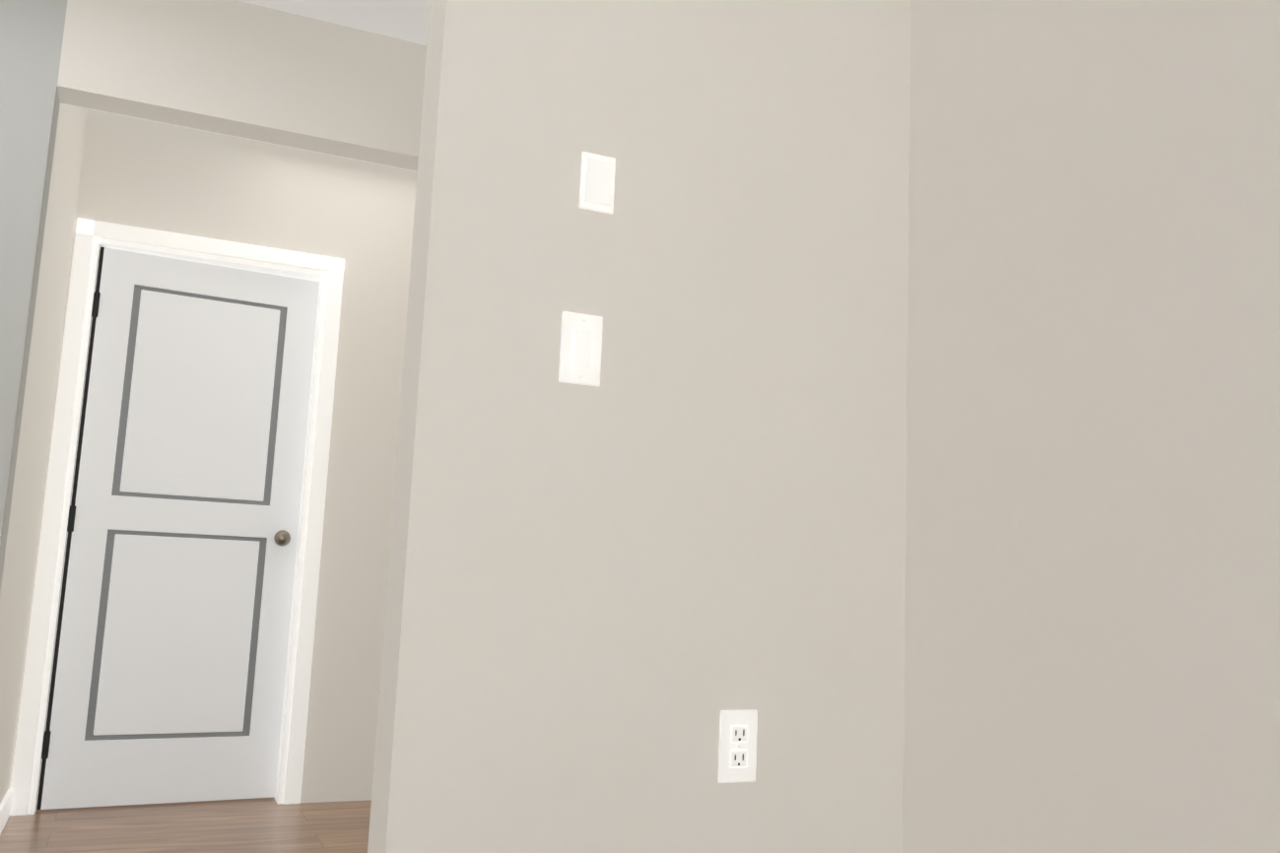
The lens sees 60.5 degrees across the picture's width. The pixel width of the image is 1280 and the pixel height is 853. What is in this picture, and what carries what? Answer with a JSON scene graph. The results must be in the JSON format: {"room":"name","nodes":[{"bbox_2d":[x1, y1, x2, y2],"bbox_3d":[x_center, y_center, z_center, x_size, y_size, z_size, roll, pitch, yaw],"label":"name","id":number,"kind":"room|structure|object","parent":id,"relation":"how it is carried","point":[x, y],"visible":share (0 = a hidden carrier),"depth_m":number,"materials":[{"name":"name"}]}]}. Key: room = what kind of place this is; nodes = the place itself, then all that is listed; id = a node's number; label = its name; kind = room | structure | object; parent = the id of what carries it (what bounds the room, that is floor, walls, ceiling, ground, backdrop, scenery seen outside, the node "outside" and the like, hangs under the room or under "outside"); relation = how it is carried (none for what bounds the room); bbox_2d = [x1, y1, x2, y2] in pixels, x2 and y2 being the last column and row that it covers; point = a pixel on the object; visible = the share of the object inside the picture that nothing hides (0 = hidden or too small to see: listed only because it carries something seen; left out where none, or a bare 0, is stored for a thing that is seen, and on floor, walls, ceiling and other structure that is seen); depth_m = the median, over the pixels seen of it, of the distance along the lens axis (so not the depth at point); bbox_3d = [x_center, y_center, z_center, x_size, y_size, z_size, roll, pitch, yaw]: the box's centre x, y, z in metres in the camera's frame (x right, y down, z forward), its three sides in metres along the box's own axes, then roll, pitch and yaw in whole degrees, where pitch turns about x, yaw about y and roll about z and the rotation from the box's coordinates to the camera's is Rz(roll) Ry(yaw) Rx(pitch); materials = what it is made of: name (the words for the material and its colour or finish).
{"room":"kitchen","nodes":[
{"label":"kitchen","id":0,"kind":"room"},
{"bbox_2d":[0,87,88,804],"bbox_3d":[-1.884,0.012,3.309,0.120,2.440,1.203,6,-9,-24],"label":"wall","id":1,"kind":"structure","parent":0,"point":[33,437],"depth_m":3.28,"materials":[{"name":"grey paint"}]},
{"bbox_2d":[0,789,12,834],"bbox_3d":[-1.846,1.176,3.114,0.014,0.086,1.097,6,-9,-24],"label":"baseboard","id":2,"kind":"structure","parent":1,"relation":"attached to","point":[5,807],"depth_m":3.44,"materials":[{"name":"white wood"}]},
{"bbox_2d":[0,797,371,852],"bbox_3d":[-2.224,0.788,-0.111,7.000,0.060,8.400,6,-9,-24],"label":"floor","id":3,"kind":"structure","parent":0,"point":[257,826],"depth_m":3.53,"materials":[{"name":"brown wood"}]},
{"bbox_2d":[8,109,417,805],"bbox_3d":[-1.338,0.151,4.141,1.574,2.440,0.120,6,-9,-24],"label":"wall","id":4,"kind":"structure","parent":0,"point":[358,216],"depth_m":4.15,"materials":[{"name":"grey paint"}]},
{"bbox_2d":[9,217,344,816],"bbox_3d":[-1.632,0.321,3.978,0.926,2.033,0.136,6,-9,-24],"label":"door frame","id":5,"kind":"structure","parent":4,"relation":"attached to","point":[28,759],"depth_m":3.96,"materials":[{"name":"white wood"}]},
{"bbox_2d":[36,246,319,809],"bbox_3d":[-1.626,0.355,3.961,0.776,1.945,0.107,7,-9,-28],"label":"hall door","id":6,"kind":"structure","parent":4,"relation":"in","point":[169,663],"depth_m":3.96,"materials":[{"name":"white paint"}]},
{"bbox_2d":[0,0,426,593],"bbox_3d":[-1.790,-0.059,2.761,3.554,2.440,0.120,6,-9,-24],"label":"wall","id":7,"kind":"structure","parent":0,"point":[236,68],"depth_m":3.05,"materials":[{"name":"grey paint"}]},
{"bbox_2d":[88,0,430,171],"bbox_3d":[-2.116,-1.686,0.230,7.000,0.060,8.400,6,-9,-24],"label":"ceiling","id":8,"kind":"structure","parent":0,"point":[406,20],"depth_m":3.18,"materials":[{"name":"white paint"}]},
{"bbox_2d":[367,0,911,852],"bbox_3d":[-1.093,-0.220,1.383,3.674,2.440,0.120,6,-9,-24],"label":"wall","id":9,"kind":"structure","parent":0,"point":[647,560],"depth_m":1.80,"materials":[{"name":"grey paint"}]},
{"bbox_2d":[558,311,603,386],"bbox_3d":[-0.093,-0.125,1.756,0.070,0.115,0.012,6,-9,-24],"label":"light switch","id":10,"kind":"object","parent":9,"relation":"attached to","point":[580,349],"visible":1,"depth_m":1.75,"materials":[{"name":"white plastic"}]},
{"bbox_2d":[579,151,615,214],"bbox_3d":[-0.068,-0.400,1.800,0.060,0.097,0.012,6,-9,-24],"label":"switch plate","id":11,"kind":"object","parent":9,"relation":"attached to","point":[597,182],"visible":1,"depth_m":1.79,"materials":[{"name":"white plastic"}]},
{"bbox_2d":[718,710,757,783],"bbox_3d":[0.161,0.524,1.798,0.070,0.115,0.008,6,-9,-24],"label":"electrical outlet","id":12,"kind":"object","parent":9,"relation":"attached to","point":[737,756],"visible":1,"depth_m":1.79,"materials":[{"name":"white plastic"}]},
{"bbox_2d":[902,0,1279,852],"bbox_3d":[0.833,-0.130,1.424,0.120,2.440,8.350,6,-9,-24],"label":"wall","id":13,"kind":"structure","parent":0,"point":[1092,646],"depth_m":1.62,"materials":[{"name":"grey paint"}]}
]}

